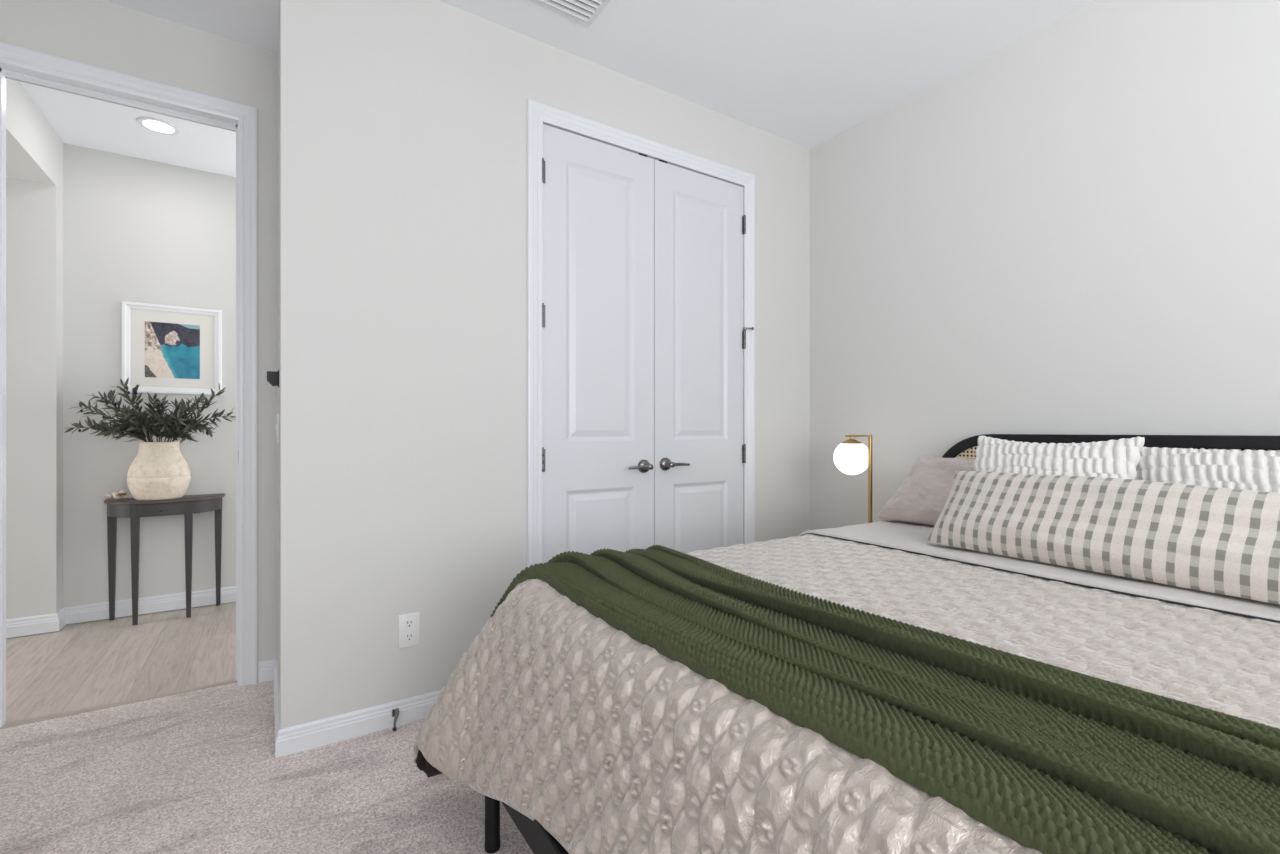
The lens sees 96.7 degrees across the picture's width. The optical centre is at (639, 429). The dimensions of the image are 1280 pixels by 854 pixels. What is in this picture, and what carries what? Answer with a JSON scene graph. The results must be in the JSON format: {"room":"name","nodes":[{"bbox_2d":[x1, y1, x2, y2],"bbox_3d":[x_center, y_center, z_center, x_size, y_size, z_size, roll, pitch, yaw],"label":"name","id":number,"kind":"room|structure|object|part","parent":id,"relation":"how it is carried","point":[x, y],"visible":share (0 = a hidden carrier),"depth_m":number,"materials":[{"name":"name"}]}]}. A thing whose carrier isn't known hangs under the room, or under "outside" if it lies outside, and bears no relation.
{"room":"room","nodes":[
{"label":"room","id":0,"kind":"room"},
{"bbox_2d":[6,161,24,180],"bbox_3d":[-4.238,-1.400,1.729,3.002,0.100,1.265,0,0,-33],"label":"ceiling","id":1,"kind":"structure","parent":0,"point":[10,171],"depth_m":2.99,"materials":[{"name":"white paint"}]},
{"bbox_2d":[6,79,55,185],"bbox_3d":[-2.932,-1.545,2.584,0.120,0.390,1.265,0,0,-33],"label":"wall header","id":2,"kind":"structure","parent":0,"point":[30,138],"depth_m":2.83,"materials":[{"name":"white paint"}]},
{"bbox_2d":[6,134,62,618],"bbox_3d":[-4.595,-0.315,2.386,3.122,2.850,0.225,0,0,-33],"label":"wall","id":3,"kind":"structure","parent":0,"point":[34,211],"depth_m":3.10,"materials":[{"name":"white paint"}]},
{"bbox_2d":[6,586,235,637],"bbox_3d":[-3.485,1.062,3.043,5.500,0.097,0.140,0,0,-33],"label":"baseboard","id":4,"kind":"structure","parent":3,"relation":"attached to","point":[24,626],"depth_m":3.34,"materials":[{"name":"white paint"}]},
{"bbox_2d":[90,391,142,429],"bbox_3d":[-2.994,0.043,3.293,0.313,0.526,0.118,0,0,-33],"label":"branch","id":5,"kind":"object","parent":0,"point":[104,394],"visible":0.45,"depth_m":3.26,"materials":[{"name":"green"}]},
{"bbox_2d":[0,679,237,728],"bbox_3d":[-2.082,1.117,2.318,0.735,0.027,0.030,0,0,-33],"label":"trim","id":6,"kind":"structure","parent":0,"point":[234,680],"depth_m":2.29,"materials":[{"name":"beige wood"}]},
{"bbox_2d":[103,390,147,438],"bbox_3d":[-2.924,0.038,3.260,0.240,0.535,0.121,0,0,-33],"label":"branch","id":7,"kind":"object","parent":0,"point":[111,393],"visible":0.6,"depth_m":3.21,"materials":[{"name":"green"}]},
{"bbox_2d":[20,82,235,176],"bbox_3d":[-1.864,-1.690,3.417,2.578,0.100,1.490,0,0,-33],"label":"ceiling","id":8,"kind":"structure","parent":0,"point":[77,120],"depth_m":3.16,"materials":[{"name":"white paint"}]},
{"bbox_2d":[136,116,180,134],"bbox_3d":[-2.595,-1.637,3.068,0.186,0.008,0.186,0,0,-33],"label":"recessed light","id":9,"kind":"object","parent":8,"relation":"in","point":[150,123],"visible":1,"depth_m":3.06,"materials":[{"name":"white glass"}]},
{"bbox_2d":[0,0,277,661],"bbox_3d":[-1.581,-0.287,2.644,2.950,2.795,0.115,0,0,-33],"label":"wall","id":10,"kind":"structure","parent":0,"point":[98,33],"depth_m":2.46,"materials":[{"name":"white paint"}]},
{"bbox_2d":[0,63,238,726],"bbox_3d":[-2.078,-0.128,2.313,0.775,2.475,0.124,0,0,-33],"label":"trim","id":11,"kind":"structure","parent":10,"relation":"attached to","point":[9,71],"depth_m":2.14,"materials":[{"name":"white paint"}]},
{"bbox_2d":[0,42,257,686],"bbox_3d":[-2.044,-0.151,2.261,0.871,2.523,0.018,0,0,-33],"label":"trim","id":12,"kind":"structure","parent":10,"relation":"attached to","point":[246,116],"depth_m":2.47,"materials":[{"name":"white paint"}]},
{"bbox_2d":[127,384,153,441],"bbox_3d":[-2.876,0.021,3.308,0.113,0.568,0.160,0,0,12],"label":"branch","id":13,"kind":"object","parent":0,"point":[134,390],"visible":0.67,"depth_m":3.27,"materials":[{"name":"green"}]},
{"bbox_2d":[63,143,235,606],"bbox_3d":[-2.245,-0.265,3.998,2.578,2.750,0.100,0,0,-33],"label":"wall","id":14,"kind":"structure","parent":0,"point":[139,230],"depth_m":3.41,"materials":[{"name":"white paint"}]},
{"bbox_2d":[121,301,221,394],"bbox_3d":[-2.878,-0.493,3.510,0.480,0.543,0.024,0,0,-33],"label":"framed picture","id":15,"kind":"object","parent":14,"relation":"attached to","point":[166,349],"visible":1,"depth_m":3.50,"materials":[{"name":"white paint"}]},
{"bbox_2d":[145,321,199,378],"bbox_3d":[-2.884,-0.489,3.511,0.264,0.338,0.001,0,0,-33],"label":"print","id":16,"kind":"object","parent":15,"relation":"attached to","point":[172,350],"depth_m":3.51},
{"bbox_2d":[144,392,160,441],"bbox_3d":[-2.884,0.039,3.385,0.120,0.533,0.140,0,0,-23],"label":"branch","id":17,"kind":"object","parent":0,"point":[149,405],"visible":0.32,"depth_m":3.38,"materials":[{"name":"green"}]},
{"bbox_2d":[146,395,170,441],"bbox_3d":[-2.780,0.051,3.286,0.173,0.508,0.122,0,0,29],"label":"branch","id":18,"kind":"object","parent":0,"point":[164,402],"visible":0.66,"depth_m":3.28,"materials":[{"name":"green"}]},
{"bbox_2d":[168,399,194,441],"bbox_3d":[-2.743,0.058,3.358,0.190,0.495,0.130,0,0,-33],"label":"branch","id":19,"kind":"object","parent":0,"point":[183,407],"visible":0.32,"depth_m":3.38,"materials":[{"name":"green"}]},
{"bbox_2d":[0,602,533,853],"bbox_3d":[-1.171,1.160,0.623,6.923,0.100,6.925,0,0,-33],"label":"floor","id":20,"kind":"structure","parent":0,"point":[198,771],"depth_m":1.86,"materials":[{"name":"beige carpet"}]},
{"bbox_2d":[104,493,224,624],"bbox_3d":[-2.822,0.757,3.378,0.570,0.705,0.271,0,0,-33],"label":"console table","id":21,"kind":"object","parent":20,"relation":"on","point":[131,508],"visible":0.99,"depth_m":3.32,"materials":[{"name":"brown wood"}]},
{"bbox_3d":[-3.089,0.766,3.329,0.037,0.687,0.035,0,0,-33],"label":"leg","id":22,"kind":"part","parent":21,"relation":"part of","materials":[{"name":"brown wood"}]},
{"bbox_2d":[100,490,126,499],"bbox_3d":[-3.025,0.376,3.267,0.069,0.058,0.110,0,0,39],"label":"seashell","id":23,"kind":"object","parent":21,"relation":"on","point":[118,496],"visible":1,"depth_m":3.27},
{"bbox_3d":[-2.882,0.766,3.248,0.037,0.687,0.035,0,0,-33],"label":"leg","id":24,"kind":"part","parent":21,"relation":"part of","materials":[{"name":"brown wood"}]},
{"bbox_2d":[127,442,190,500],"bbox_3d":[-2.836,0.237,3.358,0.289,0.335,0.289,0,0,-33],"label":"vase","id":25,"kind":"object","parent":21,"relation":"on","point":[159,470],"visible":0.99,"depth_m":3.27,"materials":[{"name":"beige ceramic"}]},
{"bbox_2d":[64,416,144,441],"bbox_3d":[-2.974,0.114,3.207,0.384,0.383,0.117,0,0,-41],"label":"branch","id":26,"kind":"object","parent":25,"relation":"in","point":[79,425],"visible":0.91,"depth_m":3.15,"materials":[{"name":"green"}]},
{"bbox_2d":[70,400,145,441],"bbox_3d":[-2.936,0.071,3.214,0.145,0.471,0.424,0,0,35],"label":"branch","id":27,"kind":"object","parent":25,"relation":"in","point":[81,404],"visible":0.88,"depth_m":3.15,"materials":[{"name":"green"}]},
{"bbox_2d":[91,420,141,438],"bbox_3d":[-2.952,0.125,3.292,0.327,0.362,0.108,0,0,-33],"label":"branch","id":28,"kind":"object","parent":25,"relation":"in","point":[102,423],"visible":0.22,"depth_m":3.23,"materials":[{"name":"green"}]},
{"bbox_2d":[95,414,146,441],"bbox_3d":[-2.911,0.098,3.241,0.124,0.415,0.266,0,0,16],"label":"branch","id":29,"kind":"object","parent":25,"relation":"in","point":[113,430],"visible":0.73,"depth_m":3.18,"materials":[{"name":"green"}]},
{"bbox_2d":[111,377,151,441],"bbox_3d":[-2.928,-0.001,3.322,0.250,0.614,0.118,0,0,-1],"label":"branch","id":30,"kind":"object","parent":25,"relation":"in","point":[126,392],"visible":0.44,"depth_m":3.32,"materials":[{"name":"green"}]},
{"bbox_2d":[113,406,157,441],"bbox_3d":[-2.853,0.081,3.227,0.119,0.448,0.213,0,0,17],"label":"branch","id":31,"kind":"object","parent":25,"relation":"in","point":[127,412],"visible":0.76,"depth_m":3.20,"materials":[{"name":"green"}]},
{"bbox_2d":[125,416,159,441],"bbox_3d":[-2.813,0.111,3.232,0.161,0.389,0.196,0,0,-33],"label":"branch","id":32,"kind":"object","parent":25,"relation":"in","point":[138,424],"visible":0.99,"depth_m":3.20,"materials":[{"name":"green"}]},
{"bbox_2d":[152,411,172,441],"bbox_3d":[-2.754,0.097,3.281,0.136,0.418,0.237,0,0,-33],"label":"branch","id":33,"kind":"object","parent":25,"relation":"in","point":[161,421],"visible":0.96,"depth_m":3.26,"materials":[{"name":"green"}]},
{"bbox_2d":[164,398,181,441],"bbox_3d":[-2.804,0.054,3.412,0.129,0.502,0.116,0,0,-33],"label":"branch","id":34,"kind":"object","parent":25,"relation":"in","point":[175,402],"visible":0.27,"depth_m":3.42,"materials":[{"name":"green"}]},
{"bbox_2d":[160,408,186,441],"bbox_3d":[-2.740,0.089,3.294,0.249,0.433,0.110,0,0,12],"label":"branch","id":35,"kind":"object","parent":25,"relation":"in","point":[176,415],"visible":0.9,"depth_m":3.28,"materials":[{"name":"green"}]},
{"bbox_2d":[162,424,198,444],"bbox_3d":[-2.704,0.130,3.315,0.251,0.351,0.104,0,0,12],"label":"branch","id":36,"kind":"object","parent":25,"relation":"in","point":[177,432],"visible":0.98,"depth_m":3.31,"materials":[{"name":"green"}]},
{"bbox_2d":[172,393,209,440],"bbox_3d":[-2.742,0.036,3.439,0.104,0.539,0.274,0,0,21],"label":"branch","id":37,"kind":"object","parent":25,"relation":"in","point":[201,398],"visible":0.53,"depth_m":3.49,"materials":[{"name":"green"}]},
{"bbox_2d":[169,412,218,441],"bbox_3d":[-2.680,0.100,3.368,0.350,0.413,0.145,0,0,6],"label":"branch","id":38,"kind":"object","parent":25,"relation":"in","point":[189,423],"visible":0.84,"depth_m":3.36,"materials":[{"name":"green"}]},
{"bbox_2d":[174,384,225,440],"bbox_3d":[-2.704,0.007,3.427,0.350,0.598,0.132,0,0,-33],"label":"branch","id":39,"kind":"object","parent":25,"relation":"in","point":[213,395],"visible":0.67,"depth_m":3.46,"materials":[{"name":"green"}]},
{"bbox_2d":[172,407,235,441],"bbox_3d":[-2.659,0.081,3.442,0.369,0.449,0.108,0,0,-33],"label":"branch","id":40,"kind":"object","parent":25,"relation":"in","point":[214,415],"visible":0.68,"depth_m":3.47,"materials":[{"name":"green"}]},
{"bbox_3d":[-2.772,0.460,3.301,0.242,0.074,0.031,0,0,-33],"label":"rail","id":41,"kind":"part","parent":21,"relation":"part of","materials":[{"name":"brown wood"}]},
{"bbox_3d":[-2.770,0.459,3.297,0.222,0.064,0.033,0,0,-33],"label":"drawer","id":42,"kind":"part","parent":21,"relation":"part of","materials":[{"name":"brown wood"}]},
{"bbox_3d":[-2.681,0.766,3.379,0.037,0.687,0.035,0,0,-33],"label":"leg","id":43,"kind":"part","parent":21,"relation":"part of","materials":[{"name":"brown wood"}]},
{"bbox_3d":[-2.671,0.766,3.603,0.037,0.687,0.035,0,0,-33],"label":"leg","id":44,"kind":"part","parent":21,"relation":"part of","materials":[{"name":"brown wood"}]},
{"bbox_2d":[392,708,398,730],"bbox_3d":[-0.907,1.076,2.115,0.026,0.068,0.039,0,0,-33],"label":"door stop","id":45,"kind":"object","parent":20,"relation":"on","point":[395,712],"visible":1,"depth_m":2.11,"materials":[{"name":"grey metal"}]},
{"bbox_3d":[-0.904,1.072,2.115,0.018,0.060,0.036,0,0,-15],"label":"arm","id":46,"kind":"part","parent":45,"relation":"part of","materials":[{"name":"silver metal"}]},
{"bbox_2d":[484,434,1279,853],"bbox_3d":[0.913,0.564,1.506,2.227,1.092,1.530,0,0,-33],"label":"bed","id":47,"kind":"object","parent":20,"relation":"on","point":[540,841],"visible":0.02,"depth_m":1.88,"materials":[{"name":"black"}]},
{"bbox_3d":[-0.392,0.969,1.510,0.041,0.283,0.041,0,0,-33],"label":"leg","id":48,"kind":"part","parent":47,"relation":"part of","materials":[{"name":"black"}]},
{"bbox_3d":[-0.007,0.866,0.906,0.030,0.082,1.465,0,0,-33],"label":"foot rail","id":49,"kind":"part","parent":47,"relation":"part of","materials":[{"name":"black metal"}]},
{"bbox_3d":[1.831,0.564,2.106,0.034,1.092,1.530,0,0,-33],"label":"headboard","id":50,"kind":"part","parent":47,"relation":"part of","materials":[{"name":"black paint"}]},
{"bbox_3d":[1.829,0.384,2.098,0.004,0.654,1.463,0,0,-33],"label":"cane panel","id":51,"kind":"part","parent":47,"relation":"part of","materials":[{"name":"beige wicker"}]},
{"bbox_3d":[1.840,0.385,2.112,0.004,0.650,1.446,0,0,-33],"label":"backing panel","id":52,"kind":"part","parent":47,"relation":"part of","materials":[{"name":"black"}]},
{"bbox_3d":[0.927,0.625,1.533,2.080,0.398,1.540,0,0,-33],"label":"mattress","id":53,"kind":"object","parent":47,"relation":"on","visible":0},
{"bbox_2d":[413,534,1279,853],"bbox_3d":[0.560,0.731,1.304,1.658,0.661,2.061,0,0,-33],"label":"quilt","id":54,"kind":"object","parent":53,"relation":"on","point":[553,713],"visible":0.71,"depth_m":1.06,"materials":[{"name":"beige fabric"}]},
{"bbox_2d":[491,545,1279,853],"bbox_3d":[0.248,0.559,1.092,0.560,0.447,1.854,0,0,-33],"label":"knit throw","id":55,"kind":"object","parent":54,"relation":"on","point":[1052,759],"visible":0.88,"depth_m":0.74,"materials":[{"name":"green fabric"}]},
{"bbox_2d":[799,520,1279,622],"bbox_3d":[1.408,0.516,1.832,0.837,0.257,1.731,0,0,-33],"label":"sheet","id":56,"kind":"object","parent":53,"relation":"on","point":[910,537],"visible":0.34,"depth_m":1.60,"materials":[{"name":"grey fabric"}]},
{"bbox_2d":[874,456,974,525],"bbox_3d":[1.351,0.251,2.306,0.372,0.268,0.705,0,0,-33],"label":"sleeping pillow","id":57,"kind":"object","parent":56,"relation":"on","point":[922,496],"visible":0.41,"depth_m":2.39,"materials":[{"name":"beige fabric"}]},
{"bbox_2d":[973,436,1144,478],"bbox_3d":[1.363,0.202,1.929,0.216,0.364,0.495,0,0,-33],"label":"throw cushion","id":58,"kind":"object","parent":56,"relation":"on","point":[1120,458],"visible":0.39,"depth_m":1.87,"materials":[{"name":"white fabric"}]},
{"bbox_2d":[926,471,1279,604],"bbox_3d":[1.384,0.260,1.509,0.294,0.249,1.210,0,0,-33],"label":"lumbar pillow","id":59,"kind":"object","parent":56,"relation":"on","point":[1225,541],"visible":1,"depth_m":1.50,"materials":[{"name":"fabric"}]},
{"bbox_2d":[1135,447,1279,492],"bbox_3d":[1.738,0.219,1.618,0.237,0.330,0.562,0,0,-33],"label":"throw cushion","id":60,"kind":"object","parent":56,"relation":"on","point":[1258,470],"visible":0.32,"depth_m":1.68,"materials":[{"name":"white fabric"}]},
{"bbox_3d":[1.048,0.835,2.909,0.440,0.550,0.400,0,0,-33],"label":"nightstand","id":61,"kind":"object","parent":20,"relation":"on","visible":0},
{"bbox_2d":[833,435,871,522],"bbox_3d":[1.078,0.292,2.827,0.175,0.536,0.234,0,0,-33],"label":"table lamp","id":62,"kind":"object","parent":61,"relation":"on","point":[851,457],"visible":0.88,"depth_m":2.78,"materials":[{"name":"gold metal"}]},
{"bbox_3d":[1.062,0.138,2.852,0.175,0.175,0.175,0,0,-33],"label":"lamp shade","id":63,"kind":"part","parent":62,"relation":"part of","materials":[{"name":"white glass"}]},
{"bbox_3d":[1.083,0.029,2.820,0.014,0.010,0.146,0,0,-33],"label":"arm","id":64,"kind":"part","parent":62,"relation":"part of","materials":[{"name":"gold metal"}]},
{"bbox_3d":[1.119,0.285,2.765,0.015,0.520,0.015,0,0,-33],"label":"stem","id":65,"kind":"part","parent":62,"relation":"part of","materials":[{"name":"gold metal"}]},
{"bbox_2d":[278,0,317,728],"bbox_3d":[-1.379,-0.287,2.276,0.110,2.795,0.720,0,0,-33],"label":"wall","id":66,"kind":"structure","parent":0,"point":[298,19],"depth_m":1.98,"materials":[{"name":"white paint"}]},
{"bbox_2d":[267,370,278,387],"bbox_3d":[-1.421,-0.200,2.204,0.041,0.065,0.065,0,0,-33],"label":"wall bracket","id":67,"kind":"object","parent":66,"relation":"attached to","point":[272,376],"visible":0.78,"depth_m":2.19,"materials":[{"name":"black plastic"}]},
{"bbox_2d":[275,414,278,441],"bbox_3d":[-1.463,-0.007,2.293,0.013,0.115,0.080,0,0,-33],"label":"light switch","id":68,"kind":"object","parent":66,"relation":"attached to","point":[277,424],"visible":0.98,"depth_m":2.26,"materials":[{"name":"white plastic"}]},
{"bbox_3d":[-1.460,-0.007,2.295,0.007,0.115,0.080,0,0,-33],"label":"plate","id":69,"kind":"part","parent":68,"relation":"part of","materials":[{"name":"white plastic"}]},
{"bbox_2d":[318,0,809,719],"bbox_3d":[-0.040,-0.287,2.791,2.696,2.795,0.115,0,0,-33],"label":"wall","id":70,"kind":"structure","parent":0,"point":[422,104],"depth_m":2.23,"materials":[{"name":"white paint"}]},
{"bbox_2d":[258,658,440,757],"bbox_3d":[-1.079,1.066,2.464,0.963,0.088,0.735,0,0,-33],"label":"baseboard","id":71,"kind":"structure","parent":70,"relation":"attached to","point":[313,734],"depth_m":2.07,"materials":[{"name":"white paint"}]},
{"bbox_2d":[398,612,419,648],"bbox_3d":[-0.880,0.763,2.169,0.077,0.126,0.009,0,0,-33],"label":"wall outlet","id":72,"kind":"object","parent":70,"relation":"attached to","point":[408,624],"visible":1,"depth_m":2.17,"materials":[{"name":"white plastic"}]},
{"bbox_2d":[405,619,413,627],"bbox_3d":[-0.878,0.738,2.167,0.034,0.034,0.004,0,0,-33],"label":"receptacle","id":73,"kind":"object","parent":72,"relation":"attached to","point":[409,623],"depth_m":2.17,"materials":[{"name":"white plastic"}]},
{"bbox_2d":[405,632,413,641],"bbox_3d":[-0.878,0.788,2.167,0.034,0.034,0.004,0,0,-33],"label":"receptacle","id":74,"kind":"object","parent":72,"relation":"attached to","point":[409,636],"depth_m":2.17,"materials":[{"name":"white plastic"}]},
{"bbox_2d":[542,124,653,563],"bbox_3d":[-0.175,-0.120,2.618,0.607,2.436,0.105,0,0,-33],"label":"door","id":75,"kind":"structure","parent":70,"relation":"in","point":[598,303],"depth_m":2.63,"materials":[{"name":"white paint"}]},
{"bbox_3d":[-0.001,0.176,2.686,0.117,0.019,0.019,0,0,-29],"label":"lever","id":76,"kind":"part","parent":75,"relation":"part of","materials":[{"name":"black metal"}]},
{"bbox_3d":[0.022,0.176,2.756,0.066,0.066,0.020,0,0,-33],"label":"handle","id":77,"kind":"part","parent":75,"relation":"part of","materials":[{"name":"black metal"}]},
{"bbox_2d":[527,99,754,566],"bbox_3d":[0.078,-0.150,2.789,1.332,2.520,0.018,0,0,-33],"label":"trim","id":78,"kind":"structure","parent":70,"relation":"attached to","point":[538,113],"depth_m":2.46,"materials":[{"name":"white paint"}]},
{"bbox_2d":[654,159,753,552],"bbox_3d":[0.347,-0.120,2.959,0.633,2.436,0.105,0,0,-33],"label":"door","id":79,"kind":"structure","parent":70,"relation":"in","point":[700,222],"depth_m":2.95,"materials":[{"name":"white paint"}]},
{"bbox_3d":[0.130,0.170,2.826,0.066,0.066,0.020,0,0,-33],"label":"handle","id":80,"kind":"part","parent":79,"relation":"part of","materials":[{"name":"black metal"}]},
{"bbox_3d":[0.203,0.170,2.820,0.117,0.019,0.019,0,0,-37],"label":"lever","id":81,"kind":"part","parent":79,"relation":"part of","materials":[{"name":"black metal"}]},
{"bbox_2d":[104,0,1096,148],"bbox_3d":[0.388,-1.735,0.753,4.173,0.100,5.435,0,0,-33],"label":"ceiling","id":82,"kind":"structure","parent":0,"point":[805,73],"depth_m":2.46,"materials":[{"name":"white paint"}]},
{"bbox_2d":[529,0,610,26],"bbox_3d":[-0.289,-1.679,2.142,0.382,0.014,0.300,0,0,-33],"label":"ceiling vent","id":83,"kind":"object","parent":82,"relation":"in","point":[585,12],"visible":1,"depth_m":2.26,"materials":[{"name":"white metal"}]},
{"bbox_2d":[810,0,1279,529],"bbox_3d":[2.296,-0.287,1.574,0.120,2.795,4.720,0,0,-33],"label":"wall","id":84,"kind":"structure","parent":0,"point":[1075,228],"depth_m":2.33,"materials":[{"name":"white paint"}]}
]}

